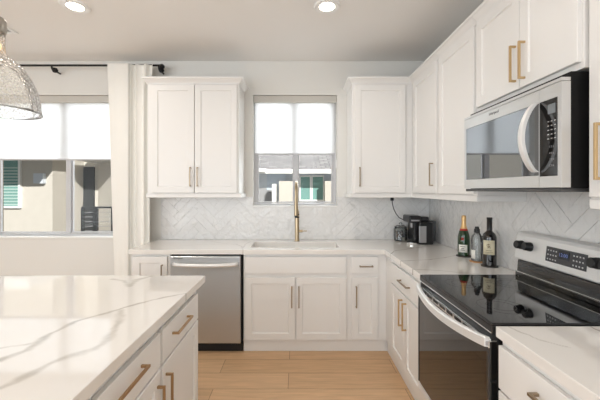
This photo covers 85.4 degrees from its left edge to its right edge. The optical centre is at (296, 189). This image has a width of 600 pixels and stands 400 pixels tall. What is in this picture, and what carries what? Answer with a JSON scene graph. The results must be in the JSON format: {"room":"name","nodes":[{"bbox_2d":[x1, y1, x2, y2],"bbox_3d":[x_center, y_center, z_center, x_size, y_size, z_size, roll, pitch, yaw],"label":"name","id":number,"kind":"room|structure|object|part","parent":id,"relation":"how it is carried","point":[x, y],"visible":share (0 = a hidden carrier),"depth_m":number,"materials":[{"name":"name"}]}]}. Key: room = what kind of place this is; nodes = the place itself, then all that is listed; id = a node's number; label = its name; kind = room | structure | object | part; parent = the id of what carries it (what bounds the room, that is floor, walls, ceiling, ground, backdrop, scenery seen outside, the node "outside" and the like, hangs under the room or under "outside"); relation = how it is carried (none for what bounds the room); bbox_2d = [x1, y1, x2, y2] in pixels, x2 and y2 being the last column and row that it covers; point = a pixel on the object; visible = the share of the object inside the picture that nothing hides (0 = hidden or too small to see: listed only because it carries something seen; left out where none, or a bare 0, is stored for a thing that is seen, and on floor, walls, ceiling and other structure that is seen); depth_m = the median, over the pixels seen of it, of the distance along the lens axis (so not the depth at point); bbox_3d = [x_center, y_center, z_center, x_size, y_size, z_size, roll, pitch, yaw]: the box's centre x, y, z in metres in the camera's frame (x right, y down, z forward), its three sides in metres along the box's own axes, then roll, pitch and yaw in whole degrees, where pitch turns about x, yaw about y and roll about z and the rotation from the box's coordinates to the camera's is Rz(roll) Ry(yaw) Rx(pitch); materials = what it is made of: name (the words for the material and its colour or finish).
{"room":"kitchen","nodes":[
{"label":"kitchen","id":0,"kind":"room"},
{"bbox_2d":[3,160,3,230],"bbox_3d":[-1.870,0.030,3.736,6.660,2.880,0.029,0,0,0],"label":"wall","id":1,"kind":"structure","parent":0,"point":[3,160],"depth_m":3.75,"materials":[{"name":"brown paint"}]},
{"bbox_2d":[0,61,429,276],"bbox_3d":[-1.870,0.030,3.640,6.660,2.880,0.160,0,0,0],"label":"wall","id":2,"kind":"structure","parent":0,"point":[18,256],"depth_m":3.56,"materials":[{"name":"white paint"}]},
{"bbox_2d":[0,96,110,159],"bbox_3d":[-2.643,-0.683,3.603,1.477,0.706,0.063,0,0,0],"label":"roller shade","id":3,"kind":"object","parent":2,"relation":"attached to","point":[70,127],"visible":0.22,"depth_m":3.61,"materials":[{"name":"grey fabric"}]},
{"bbox_2d":[0,160,112,235],"bbox_3d":[-2.643,-0.263,3.675,1.485,1.555,0.050,0,0,0],"label":"window","id":4,"kind":"structure","parent":2,"relation":"in","point":[69,231],"depth_m":3.66,"materials":[{"name":"grey plastic"}]},
{"bbox_2d":[0,236,112,237],"bbox_3d":[-2.643,0.519,3.598,1.485,0.016,0.100,0,0,0],"label":"trim","id":5,"kind":"structure","parent":2,"relation":"attached to","point":[0,236],"depth_m":3.56,"materials":[{"name":"white wood"}]},
{"bbox_2d":[0,64,164,74],"bbox_3d":[-2.672,-1.287,3.480,2.551,0.086,0.156,0,0,0],"label":"curtain rod","id":6,"kind":"object","parent":2,"relation":"attached to","point":[161,67],"visible":1,"depth_m":3.42,"materials":[{"name":"black metal"}]},
{"bbox_2d":[107,63,152,275],"bbox_3d":[-1.727,0.075,3.375,0.455,2.766,0.062,0,0,0],"label":"curtain","id":7,"kind":"object","parent":6,"relation":"hanging from","point":[127,91],"visible":0.75,"depth_m":3.36,"materials":[{"name":"white fabric"}]},
{"bbox_2d":[141,76,248,197],"bbox_3d":[-1.030,-0.519,3.368,0.998,1.189,0.383,0,0,0],"label":"upper cabinet","id":8,"kind":"object","parent":2,"relation":"attached to","point":[196,123],"visible":1,"depth_m":3.22,"materials":[{"name":"white paint"}]},
{"bbox_3d":[-1.227,-0.507,3.220,0.420,1.069,0.019,0,0,0],"label":"door","id":9,"kind":"part","parent":8,"relation":"part of","materials":[{"name":"white paint"}]},
{"bbox_3d":[-1.030,-1.083,3.373,0.998,0.062,0.373,0,0,0],"label":"crown molding","id":10,"kind":"part","parent":8,"relation":"part of","materials":[{"name":"white paint"}]},
{"bbox_3d":[-1.026,0.055,3.392,0.942,0.040,0.335,0,0,0],"label":"light rail","id":11,"kind":"part","parent":8,"relation":"part of","materials":[{"name":"white paint"}]},
{"bbox_3d":[-0.980,-0.130,3.193,0.010,0.190,0.034,0,0,0],"label":"handle","id":12,"kind":"part","parent":8,"relation":"part of","materials":[{"name":"gold metal"}]},
{"bbox_3d":[-0.801,-0.507,3.220,0.418,1.069,0.019,0,0,0],"label":"door","id":13,"kind":"part","parent":8,"relation":"part of","materials":[{"name":"white paint"}]},
{"bbox_2d":[161,197,428,238],"bbox_3d":[-0.019,0.307,3.553,2.934,0.465,0.009,0,0,0],"label":"tile backsplash","id":14,"kind":"structure","parent":2,"relation":"attached to","point":[181,218],"depth_m":3.55,"materials":[{"name":"white tile"}]},
{"bbox_2d":[254,104,335,204],"bbox_3d":[-0.022,-0.432,3.675,0.920,1.215,0.050,0,0,0],"label":"window","id":15,"kind":"structure","parent":2,"relation":"in","point":[256,157],"depth_m":3.65,"materials":[{"name":"grey plastic"}]},
{"bbox_3d":[-0.022,-0.430,3.677,0.850,1.150,0.030,0,0,0],"label":"sash","id":16,"kind":"part","parent":15,"relation":"part of","materials":[{"name":"glass"}]},
{"bbox_2d":[254,96,336,167],"bbox_3d":[-0.021,-0.638,3.599,0.915,0.796,0.071,0,0,0],"label":"roller shade","id":17,"kind":"object","parent":15,"relation":"attached to","point":[284,125],"visible":1,"depth_m":3.61,"materials":[{"name":"grey fabric"}]},
{"bbox_3d":[0.427,-0.610,3.590,0.005,0.720,0.004,0,0,0],"label":"chain","id":18,"kind":"part","parent":17,"relation":"part of","materials":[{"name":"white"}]},
{"bbox_2d":[253,205,336,206],"bbox_3d":[-0.022,0.178,3.601,0.920,0.014,0.094,0,0,0],"label":"trim","id":19,"kind":"structure","parent":2,"relation":"attached to","point":[253,205],"depth_m":3.57,"materials":[{"name":"white wood"}]},
{"bbox_2d":[343,76,411,197],"bbox_3d":[0.825,-0.519,3.368,0.641,1.189,0.383,0,0,0],"label":"upper cabinet","id":20,"kind":"object","parent":2,"relation":"attached to","point":[379,108],"visible":0.99,"depth_m":3.22,"materials":[{"name":"white paint"}]},
{"bbox_3d":[0.617,-0.130,3.193,0.010,0.190,0.034,0,0,0],"label":"handle","id":21,"kind":"part","parent":20,"relation":"part of","materials":[{"name":"gold metal"}]},
{"bbox_3d":[0.825,-1.083,3.373,0.641,0.062,0.373,0,0,0],"label":"crown molding","id":22,"kind":"part","parent":20,"relation":"part of","materials":[{"name":"white paint"}]},
{"bbox_3d":[0.837,0.055,3.392,0.617,0.040,0.335,0,0,0],"label":"light rail","id":23,"kind":"part","parent":20,"relation":"part of","materials":[{"name":"white paint"}]},
{"bbox_3d":[0.822,-0.507,3.220,0.499,1.069,0.019,0,0,0],"label":"door","id":24,"kind":"part","parent":20,"relation":"part of","materials":[{"name":"white paint"}]},
{"bbox_2d":[390,198,402,219],"bbox_3d":[1.098,0.248,3.385,0.352,0.345,0.058,0,0,-29],"label":"power cord","id":25,"kind":"object","parent":20,"relation":"hanging from","point":[391,199],"visible":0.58,"depth_m":3.31,"materials":[{"name":"black plastic"}]},
{"bbox_2d":[0,0,483,60],"bbox_3d":[-1.870,-1.470,0.080,6.980,0.120,7.280,0,0,0],"label":"ceiling","id":26,"kind":"structure","parent":0,"point":[113,30],"depth_m":2.87,"materials":[{"name":"white paint"}]},
{"bbox_2d":[7,27,18,33],"bbox_3d":[-2.725,-1.405,2.790,0.450,0.010,0.260,0,0,0],"label":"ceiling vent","id":27,"kind":"object","parent":26,"relation":"in","point":[9,31],"visible":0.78,"depth_m":2.88,"materials":[{"name":"white metal"}]},
{"bbox_2d":[0,17,42,119],"bbox_3d":[-1.215,-0.861,1.300,0.316,1.096,0.316,0,0,0],"label":"pendant light","id":28,"kind":"object","parent":26,"relation":"hanging from","point":[31,90],"visible":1,"depth_m":1.31,"materials":[{"name":"clear glass"}]},
{"bbox_2d":[58,0,90,13],"bbox_3d":[-1.700,-1.404,2.490,0.206,0.012,0.206,0,0,0],"label":"recessed light","id":29,"kind":"object","parent":26,"relation":"in","point":[75,6],"visible":1,"depth_m":2.49,"materials":[{"name":"white plastic"}]},
{"bbox_2d":[314,0,340,13],"bbox_3d":[0.230,-1.404,2.490,0.206,0.012,0.206,0,0,0],"label":"recessed light","id":30,"kind":"object","parent":26,"relation":"in","point":[321,6],"visible":1,"depth_m":2.48,"materials":[{"name":"white plastic"}]},
{"bbox_2d":[198,338,413,399],"bbox_3d":[-1.870,1.520,0.080,6.660,0.100,6.960,0,0,0],"label":"floor","id":31,"kind":"structure","parent":0,"point":[222,375],"depth_m":2.56,"materials":[{"name":"brown wood"}]},
{"bbox_2d":[88,331,165,399],"bbox_3d":[-1.188,1.025,1.135,1.254,0.890,0.589,0,0,0],"label":"base cabinet","id":32,"kind":"object","parent":31,"relation":"on","point":[138,378],"visible":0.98,"depth_m":1.22,"materials":[{"name":"white paint"}]},
{"bbox_3d":[-0.578,0.673,1.135,0.034,0.010,0.225,0,0,0],"label":"handle","id":33,"kind":"part","parent":32,"relation":"part of","materials":[{"name":"gold metal"}]},
{"bbox_3d":[-0.605,1.063,1.139,0.019,0.563,0.558,0,0,0],"label":"door","id":34,"kind":"part","parent":32,"relation":"part of","materials":[{"name":"white paint"}]},
{"bbox_3d":[-0.578,0.935,1.385,0.034,0.200,0.010,0,0,0],"label":"handle","id":35,"kind":"part","parent":32,"relation":"part of","materials":[{"name":"gold metal"}]},
{"bbox_2d":[132,254,171,275],"bbox_3d":[-1.328,1.025,3.228,0.354,0.890,0.654,0,0,0],"label":"base cabinet","id":36,"kind":"object","parent":31,"relation":"on","point":[142,264],"visible":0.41,"depth_m":2.94,"materials":[{"name":"white paint"}]},
{"bbox_2d":[129,239,515,279],"bbox_3d":[-0.035,0.560,2.804,2.969,0.040,1.491,0,0,0],"label":"countertop","id":37,"kind":"structure","parent":36,"relation":"on","point":[437,258],"depth_m":2.95,"materials":[{"name":"white stone"}]},
{"bbox_2d":[253,246,336,247],"bbox_3d":[-0.020,0.683,3.217,0.872,0.204,0.367,0,0,0],"label":"sink","id":38,"kind":"object","parent":37,"relation":"in","point":[254,246],"visible":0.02,"depth_m":3.39,"materials":[{"name":"white"}]},
{"bbox_2d":[294,181,306,240],"bbox_3d":[0.039,0.223,3.347,0.134,0.634,0.242,0,0,0],"label":"faucet","id":39,"kind":"object","parent":37,"relation":"on","point":[296,212],"visible":1,"depth_m":3.42,"materials":[{"name":"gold metal"}]},
{"bbox_3d":[-0.005,0.083,3.342,0.023,0.354,0.219,0,0,3],"label":"spout","id":40,"kind":"part","parent":39,"relation":"part of","materials":[{"name":"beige metal"}]},
{"bbox_2d":[394,222,406,240],"bbox_3d":[1.105,0.442,3.470,0.140,0.193,0.140,0,0,0],"label":"glass jar","id":41,"kind":"object","parent":37,"relation":"on","point":[395,227],"visible":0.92,"depth_m":3.46,"materials":[{"name":"clear glass"}]},
{"bbox_3d":[1.105,0.372,3.470,0.128,0.054,0.128,0,0,0],"label":"lid","id":42,"kind":"part","parent":41,"relation":"part of","materials":[{"name":"clear glass"}]},
{"bbox_2d":[403,214,435,244],"bbox_3d":[1.242,0.397,3.316,0.287,0.284,0.248,0,0,0],"label":"coffee machine","id":43,"kind":"object","parent":37,"relation":"on","point":[421,230],"visible":1,"depth_m":3.21,"materials":[{"name":"black plastic"}]},
{"bbox_2d":[407,241,417,244],"bbox_3d":[1.150,0.528,3.245,0.104,0.021,0.104,0,0,0],"label":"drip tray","id":44,"kind":"object","parent":43,"relation":"on","point":[408,242],"depth_m":3.21,"materials":[{"name":"silver metal"}]},
{"bbox_3d":[1.236,0.436,3.196,0.072,0.163,0.007,0,0,0],"label":"panel","id":45,"kind":"part","parent":43,"relation":"part of","materials":[{"name":"silver metal"}]},
{"bbox_3d":[1.268,0.291,3.295,0.095,0.046,0.130,0,0,0],"label":"lid lever","id":46,"kind":"part","parent":43,"relation":"part of","materials":[{"name":"black plastic"}]},
{"bbox_3d":[1.367,0.407,3.330,0.037,0.205,0.180,0,0,0],"label":"water tank","id":47,"kind":"part","parent":43,"relation":"part of","materials":[{"name":"grey"}]},
{"bbox_3d":[1.362,0.537,2.300,0.108,0.006,0.108,0,0,0],"label":"coaster","id":48,"kind":"object","parent":37,"relation":"on","visible":0},
{"bbox_2d":[482,217,496,266],"bbox_3d":[1.362,0.363,2.299,0.091,0.340,0.092,0,0,0],"label":"wine bottle","id":49,"kind":"object","parent":48,"relation":"on","point":[489,238],"visible":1,"depth_m":2.27,"materials":[{"name":"black glass"}]},
{"bbox_3d":[1.362,0.537,2.655,0.116,0.006,0.116,0,0,0],"label":"coaster","id":50,"kind":"object","parent":37,"relation":"on","visible":0},
{"bbox_2d":[458,215,469,255],"bbox_3d":[1.362,0.370,2.655,0.091,0.328,0.092,0,0,0],"label":"champagne bottle","id":51,"kind":"object","parent":50,"relation":"on","point":[463,235],"visible":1,"depth_m":2.62,"materials":[{"name":"green glass"}]},
{"bbox_3d":[1.362,0.389,2.655,0.091,0.290,0.091,0,0,0],"label":"glass","id":52,"kind":"part","parent":51,"relation":"part of","materials":[{"name":"green glass"}]},
{"bbox_3d":[1.357,0.537,2.450,0.104,0.006,0.104,0,0,0],"label":"coaster","id":53,"kind":"object","parent":37,"relation":"on","visible":0},
{"bbox_2d":[471,226,481,261],"bbox_3d":[1.357,0.403,2.450,0.082,0.259,0.083,0,0,45],"label":"glass bottle","id":54,"kind":"object","parent":53,"relation":"on","point":[476,230],"visible":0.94,"depth_m":2.44,"materials":[{"name":"clear glass"}]},
{"bbox_2d":[157,292,197,399],"bbox_3d":[-1.188,1.025,1.708,1.254,0.890,0.553,0,0,0],"label":"base cabinet","id":55,"kind":"object","parent":31,"relation":"on","point":[178,368],"visible":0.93,"depth_m":1.68,"materials":[{"name":"white paint"}]},
{"bbox_3d":[-0.578,0.930,1.475,0.034,0.200,0.010,0,0,0],"label":"handle","id":56,"kind":"part","parent":55,"relation":"part of","materials":[{"name":"gold metal"}]},
{"bbox_3d":[-0.605,0.696,1.699,0.019,0.148,0.512,0,0,0],"label":"drawer","id":57,"kind":"part","parent":55,"relation":"part of","materials":[{"name":"white paint"}]},
{"bbox_3d":[-0.578,0.683,1.655,0.034,0.010,0.215,0,0,0],"label":"handle","id":58,"kind":"part","parent":55,"relation":"part of","materials":[{"name":"gold metal"}]},
{"bbox_2d":[170,254,243,350],"bbox_3d":[-0.818,1.026,3.196,0.644,0.887,0.688,0,0,0],"label":"dishwasher","id":59,"kind":"object","parent":31,"relation":"on","point":[220,319],"visible":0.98,"depth_m":2.92,"materials":[{"name":"silver metal"}]},
{"bbox_3d":[-0.821,0.668,2.891,0.594,0.038,0.077,0,0,0],"label":"handle","id":60,"kind":"part","parent":59,"relation":"part of","materials":[{"name":"silver metal"}]},
{"bbox_3d":[-0.818,1.428,2.981,0.644,0.084,0.028,0,0,0],"label":"toe panel","id":61,"kind":"part","parent":59,"relation":"part of","materials":[{"name":"black metal"}]},
{"bbox_2d":[244,254,347,350],"bbox_3d":[-0.009,1.025,3.228,0.954,0.890,0.654,0,0,0],"label":"base cabinet","id":62,"kind":"object","parent":31,"relation":"on","point":[293,302],"visible":0.91,"depth_m":2.94,"materials":[{"name":"white paint"}]},
{"bbox_3d":[-0.243,1.072,2.945,0.453,0.564,0.019,0,0,0],"label":"door","id":63,"kind":"part","parent":62,"relation":"part of","materials":[{"name":"white paint"}]},
{"bbox_3d":[-0.012,0.680,2.945,0.915,0.149,0.019,0,0,0],"label":"drawer","id":64,"kind":"part","parent":62,"relation":"part of","materials":[{"name":"white paint"}]},
{"bbox_3d":[0.017,0.962,2.918,0.010,0.190,0.034,0,0,0],"label":"handle","id":65,"kind":"part","parent":62,"relation":"part of","materials":[{"name":"gold metal"}]},
{"bbox_3d":[0.218,1.072,2.945,0.454,0.564,0.019,0,0,0],"label":"door","id":66,"kind":"part","parent":62,"relation":"part of","materials":[{"name":"white paint"}]},
{"bbox_2d":[348,254,387,350],"bbox_3d":[0.654,1.025,3.228,0.372,0.890,0.654,0,0,0],"label":"base cabinet","id":67,"kind":"object","parent":31,"relation":"on","point":[366,272],"visible":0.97,"depth_m":2.94,"materials":[{"name":"white paint"}]},
{"bbox_3d":[0.614,0.680,2.945,0.235,0.149,0.019,0,0,0],"label":"drawer","id":68,"kind":"part","parent":67,"relation":"part of","materials":[{"name":"white paint"}]},
{"bbox_3d":[0.614,1.072,2.945,0.235,0.564,0.019,0,0,0],"label":"door","id":69,"kind":"part","parent":67,"relation":"part of","materials":[{"name":"white paint"}]},
{"bbox_2d":[386,256,420,399],"bbox_3d":[1.098,1.025,2.507,0.684,0.890,0.892,0,0,0],"label":"base cabinet","id":70,"kind":"object","parent":31,"relation":"on","point":[401,292],"visible":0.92,"depth_m":2.41,"materials":[{"name":"white paint"}]},
{"bbox_3d":[0.799,1.063,2.566,0.019,0.563,0.339,0,0,0],"label":"door","id":71,"kind":"part","parent":70,"relation":"part of","materials":[{"name":"white paint"}]},
{"bbox_3d":[0.773,0.920,2.436,0.034,0.200,0.010,0,0,0],"label":"handle","id":72,"kind":"part","parent":70,"relation":"part of","materials":[{"name":"gold metal"}]},
{"bbox_3d":[0.773,0.685,2.370,0.034,0.010,0.200,0,0,0],"label":"handle","id":73,"kind":"part","parent":70,"relation":"part of","materials":[{"name":"gold metal"}]},
{"bbox_3d":[0.773,0.920,2.352,0.034,0.200,0.010,0,0,0],"label":"handle","id":74,"kind":"part","parent":70,"relation":"part of","materials":[{"name":"gold metal"}]},
{"bbox_3d":[0.799,0.689,2.400,0.019,0.162,0.670,0,0,0],"label":"drawer","id":75,"kind":"part","parent":70,"relation":"part of","materials":[{"name":"white paint"}]},
{"bbox_3d":[0.799,1.063,2.228,0.019,0.563,0.327,0,0,0],"label":"door","id":76,"kind":"part","parent":70,"relation":"part of","materials":[{"name":"white paint"}]},
{"bbox_2d":[416,231,599,399],"bbox_3d":[1.075,0.864,1.674,0.737,1.212,0.756,0,0,0],"label":"range","id":77,"kind":"object","parent":31,"relation":"on","point":[556,281],"visible":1,"depth_m":1.61,"materials":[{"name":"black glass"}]},
{"bbox_3d":[0.766,0.916,2.047,0.004,0.567,0.005,0,0,0],"label":"door edge trim","id":78,"kind":"part","parent":77,"relation":"part of","materials":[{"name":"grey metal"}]},
{"bbox_3d":[0.783,1.318,1.674,0.034,0.204,0.752,0,0,0],"label":"storage drawer","id":79,"kind":"part","parent":77,"relation":"part of","materials":[{"name":"silver metal"}]},
{"bbox_3d":[0.742,0.618,1.674,0.070,0.057,0.742,0,0,0],"label":"handle","id":80,"kind":"part","parent":77,"relation":"part of","materials":[{"name":"silver metal"}]},
{"bbox_3d":[0.784,0.906,1.674,0.032,0.603,0.752,0,0,0],"label":"oven door","id":81,"kind":"part","parent":77,"relation":"part of","materials":[{"name":"black glass"}]},
{"bbox_3d":[0.782,0.617,1.674,0.032,0.030,0.752,0,0,0],"label":"door trim","id":82,"kind":"part","parent":77,"relation":"part of","materials":[{"name":"silver metal"}]},
{"bbox_3d":[0.790,0.589,1.674,0.020,0.027,0.754,0,0,0],"label":"trim","id":83,"kind":"part","parent":77,"relation":"part of","materials":[{"name":"black plastic"}]},
{"bbox_3d":[0.766,0.916,1.304,0.004,0.567,0.012,0,0,0],"label":"door edge trim","id":84,"kind":"part","parent":77,"relation":"part of","materials":[{"name":"grey metal"}]},
{"bbox_2d":[420,275,599,333],"bbox_3d":[1.085,0.553,1.674,0.620,0.041,0.754,0,0,0],"label":"cooktop","id":85,"kind":"object","parent":77,"relation":"in","point":[488,302],"depth_m":1.56,"materials":[{"name":"black glass"}]},
{"bbox_3d":[1.362,0.337,1.995,0.045,0.055,0.054,0,0,0],"label":"knob","id":86,"kind":"part","parent":77,"relation":"part of","materials":[{"name":"black plastic"}]},
{"bbox_3d":[1.362,0.337,1.925,0.045,0.055,0.054,0,0,0],"label":"knob","id":87,"kind":"part","parent":77,"relation":"part of","materials":[{"name":"black plastic"}]},
{"bbox_3d":[1.376,0.504,1.674,0.008,0.005,0.746,0,0,0],"label":"riser trim","id":88,"kind":"part","parent":77,"relation":"part of","materials":[{"name":"black metal"}]},
{"bbox_3d":[1.379,0.349,1.673,0.011,0.080,0.255,0,0,0],"label":"control panel","id":89,"kind":"part","parent":77,"relation":"part of","materials":[{"name":"grey"}]},
{"bbox_3d":[1.362,0.337,1.490,0.045,0.055,0.054,0,0,0],"label":"knob","id":90,"kind":"part","parent":77,"relation":"part of","materials":[{"name":"black plastic"}]},
{"bbox_2d":[499,342,581,399],"bbox_3d":[1.098,1.025,0.951,0.684,0.890,0.661,0,0,0],"label":"base cabinet","id":91,"kind":"object","parent":31,"relation":"on","point":[519,378],"visible":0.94,"depth_m":1.14,"materials":[{"name":"white paint"}]},
{"bbox_3d":[0.799,0.917,0.973,0.019,0.265,0.605,0,0,0],"label":"drawer","id":92,"kind":"part","parent":91,"relation":"part of","materials":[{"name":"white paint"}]},
{"bbox_3d":[0.773,0.670,0.960,0.034,0.010,0.220,0,0,0],"label":"handle","id":93,"kind":"part","parent":91,"relation":"part of","materials":[{"name":"gold metal"}]},
{"bbox_2d":[496,326,599,399],"bbox_3d":[1.119,0.560,0.820,0.661,0.040,0.940,0,0,0],"label":"countertop","id":94,"kind":"structure","parent":91,"relation":"on","point":[570,355],"depth_m":1.10,"materials":[{"name":"white stone"}]},
{"bbox_3d":[-1.205,1.025,0.418,1.220,0.890,0.837,0,0,0],"label":"base cabinet","id":95,"kind":"object","parent":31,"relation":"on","visible":0},
{"bbox_2d":[0,276,204,399],"bbox_3d":[-1.215,0.560,0.977,1.270,0.040,2.153,0,0,0],"label":"countertop","id":96,"kind":"structure","parent":95,"relation":"on","point":[62,337],"depth_m":1.30,"materials":[{"name":"stone"}]},
{"bbox_3d":[1.540,0.030,0.160,0.160,2.880,7.120,0,0,0],"label":"wall","id":97,"kind":"structure","parent":0,"visible":0},
{"bbox_2d":[409,52,439,198],"bbox_3d":[1.275,-0.519,2.920,0.368,1.189,0.620,0,0,0],"label":"upper cabinet","id":98,"kind":"object","parent":97,"relation":"attached to","point":[425,79],"visible":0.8,"depth_m":2.85,"materials":[{"name":"white paint"}]},
{"bbox_3d":[1.123,-1.083,2.920,0.044,0.062,0.620,0,0,0],"label":"crown molding","id":99,"kind":"part","parent":98,"relation":"part of","materials":[{"name":"white paint"}]},
{"bbox_3d":[1.299,0.055,2.920,0.320,0.040,0.619,0,0,0],"label":"light rail","id":100,"kind":"part","parent":98,"relation":"part of","materials":[{"name":"white paint"}]},
{"bbox_3d":[1.108,-0.130,2.690,0.034,0.190,0.010,0,0,0],"label":"handle","id":101,"kind":"part","parent":98,"relation":"part of","materials":[{"name":"gold metal"}]},
{"bbox_2d":[434,14,526,201],"bbox_3d":[1.280,-0.519,2.333,0.358,1.189,0.550,0,0,0],"label":"upper cabinet","id":102,"kind":"object","parent":97,"relation":"attached to","point":[456,55],"visible":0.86,"depth_m":2.29,"materials":[{"name":"white paint"}]},
{"bbox_3d":[1.123,-1.083,2.333,0.044,0.062,0.550,0,0,0],"label":"crown molding","id":103,"kind":"part","parent":102,"relation":"part of","materials":[{"name":"white paint"}]},
{"bbox_3d":[1.135,-0.507,2.329,0.019,1.069,0.513,0,0,0],"label":"door","id":104,"kind":"part","parent":102,"relation":"part of","materials":[{"name":"white paint"}]},
{"bbox_3d":[1.299,0.055,2.333,0.320,0.040,0.550,0,0,0],"label":"light rail","id":105,"kind":"part","parent":102,"relation":"part of","materials":[{"name":"white paint"}]},
{"bbox_2d":[430,192,599,270],"bbox_3d":[1.453,0.270,1.974,0.009,0.540,3.147,0,0,0],"label":"tile backsplash","id":106,"kind":"structure","parent":97,"relation":"attached to","point":[569,215],"depth_m":2.17,"materials":[{"name":"white tile"}]},
{"bbox_2d":[471,0,588,110],"bbox_3d":[1.275,-0.801,1.674,0.368,0.626,0.762,0,0,0],"label":"upper cabinet","id":107,"kind":"object","parent":97,"relation":"attached to","point":[522,45],"visible":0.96,"depth_m":1.60,"materials":[{"name":"white paint"}]},
{"bbox_3d":[1.123,-1.083,1.674,0.044,0.062,0.762,0,0,0],"label":"crown molding","id":108,"kind":"part","parent":107,"relation":"part of","materials":[{"name":"white paint"}]},
{"bbox_3d":[1.135,-0.778,1.845,0.019,0.527,0.396,0,0,0],"label":"door","id":109,"kind":"part","parent":107,"relation":"part of","materials":[{"name":"white paint"}]},
{"bbox_3d":[1.108,-0.648,1.672,0.034,0.187,0.010,0,0,0],"label":"handle","id":110,"kind":"part","parent":107,"relation":"part of","materials":[{"name":"gold metal"}]},
{"bbox_3d":[1.108,-0.643,1.605,0.034,0.187,0.010,0,0,0],"label":"handle","id":111,"kind":"part","parent":107,"relation":"part of","materials":[{"name":"gold metal"}]},
{"bbox_2d":[464,71,588,191],"bbox_3d":[1.216,-0.234,1.674,0.484,0.483,0.754,0,0,0],"label":"microwave","id":112,"kind":"object","parent":107,"relation":"attached to","point":[536,139],"visible":1,"depth_m":1.43,"materials":[{"name":"silver metal"}]},
{"bbox_3d":[1.075,-0.223,1.735,0.037,0.426,0.632,0,0,0],"label":"door","id":113,"kind":"part","parent":112,"relation":"part of","materials":[{"name":"silver metal"}]},
{"bbox_3d":[1.075,-0.445,1.674,0.037,0.014,0.754,0,0,0],"label":"panel","id":114,"kind":"part","parent":112,"relation":"part of","materials":[{"name":"silver metal"}]},
{"bbox_3d":[1.014,-0.228,1.428,0.080,0.300,0.027,0,0,0],"label":"handle","id":115,"kind":"part","parent":112,"relation":"part of","materials":[{"name":"silver metal"}]},
{"bbox_3d":[1.069,-0.219,1.367,0.023,0.322,0.099,0,0,0],"label":"control panel","id":116,"kind":"part","parent":112,"relation":"part of","materials":[{"name":"black glass"}]},
{"bbox_3d":[1.075,-0.223,1.357,0.037,0.426,0.120,0,0,0],"label":"panel frame","id":117,"kind":"part","parent":112,"relation":"part of","materials":[{"name":"silver metal"}]},
{"bbox_3d":[1.135,-0.778,1.474,0.019,0.527,0.338,0,0,0],"label":"door","id":118,"kind":"part","parent":107,"relation":"part of","materials":[{"name":"white paint"}]},
{"bbox_2d":[589,0,599,209],"bbox_3d":[1.285,-0.519,0.955,0.348,1.189,0.669,0,0,0],"label":"upper cabinet","id":119,"kind":"object","parent":97,"relation":"attached to","point":[594,5],"visible":1,"depth_m":1.25,"materials":[{"name":"white paint"}]},
{"bbox_3d":[1.309,0.055,0.955,0.300,0.040,0.669,0,0,0],"label":"light rail","id":120,"kind":"part","parent":119,"relation":"part of","materials":[{"name":"white paint"}]},
{"bbox_3d":[1.128,-0.145,1.215,0.034,0.215,0.010,0,0,0],"label":"handle","id":121,"kind":"part","parent":119,"relation":"part of","materials":[{"name":"gold metal"}]},
{"label":"outside","id":122,"kind":"structure","parent":0,"visible":0},
{"bbox_3d":[-3.000,3.645,11.980,22.000,0.250,16.040,0,0,0],"label":"ground","id":123,"kind":"structure","parent":122,"visible":0},
{"bbox_2d":[4,160,112,230],"bbox_3d":[-6.400,0.220,9.100,9.200,6.500,4.200,0,0,0],"label":"neighbor house","id":124,"kind":"structure","parent":123,"relation":"on","point":[34,190],"depth_m":8.00,"materials":[{"name":"paint"}]},
{"bbox_3d":[-7.114,-0.197,7.984,0.589,1.180,0.028,0,0,0],"label":"pane","id":125,"kind":"part","parent":124,"relation":"part of","materials":[{"name":"teal glass"}]},
{"bbox_2d":[4,167,17,204],"bbox_3d":[-7.114,-0.094,7.966,0.569,0.935,0.005,0,0,0],"label":"blind","id":126,"kind":"object","parent":124,"relation":"hanging from","point":[10,173],"depth_m":7.96,"materials":[{"name":"teal"}]},
{"bbox_2d":[33,173,45,182],"bbox_3d":[-6.295,-0.283,7.949,0.234,0.246,0.099,0,0,0],"label":"wall lamp","id":127,"kind":"object","parent":124,"relation":"attached to","point":[37,177],"depth_m":7.90,"materials":[{"name":"white paint"}]},
{"bbox_3d":[-4.873,0.778,7.400,0.060,0.722,0.062,0,0,0],"label":"post","id":128,"kind":"part","parent":124,"relation":"part of","materials":[{"name":"brown metal"}]},
{"bbox_3d":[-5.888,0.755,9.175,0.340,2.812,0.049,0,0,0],"label":"door","id":129,"kind":"part","parent":124,"relation":"part of","materials":[{"name":"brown metal"}]},
{"bbox_3d":[-4.611,0.778,7.400,0.060,0.722,0.062,0,0,0],"label":"post","id":130,"kind":"part","parent":124,"relation":"part of","materials":[{"name":"brown metal"}]},
{"bbox_3d":[-4.372,0.396,7.400,1.047,0.040,0.060,0,0,0],"label":"railing","id":131,"kind":"part","parent":124,"relation":"part of","materials":[{"name":"brown metal"}]},
{"bbox_3d":[-4.565,0.778,7.400,0.060,0.722,0.062,0,0,0],"label":"post","id":132,"kind":"part","parent":124,"relation":"part of","materials":[{"name":"brown metal"}]},
{"bbox_3d":[-4.189,0.778,7.400,0.060,0.722,0.062,0,0,0],"label":"post","id":133,"kind":"part","parent":124,"relation":"part of","materials":[{"name":"brown metal"}]},
{"bbox_2d":[259,155,330,200],"bbox_3d":[0.000,0.416,14.050,7.200,6.108,5.900,0,0,0],"label":"neighbor house","id":134,"kind":"structure","parent":123,"relation":"on","point":[275,171],"depth_m":11.96,"materials":[{"name":"white paint"}]},
{"bbox_3d":[0.305,-0.065,11.984,0.345,0.842,0.028,0,0,0],"label":"pane","id":135,"kind":"part","parent":134,"relation":"part of","materials":[{"name":"teal glass"}]},
{"bbox_3d":[0.766,-0.065,11.984,0.382,0.842,0.028,0,0,0],"label":"pane","id":136,"kind":"part","parent":134,"relation":"part of","materials":[{"name":"teal glass"}]}
]}

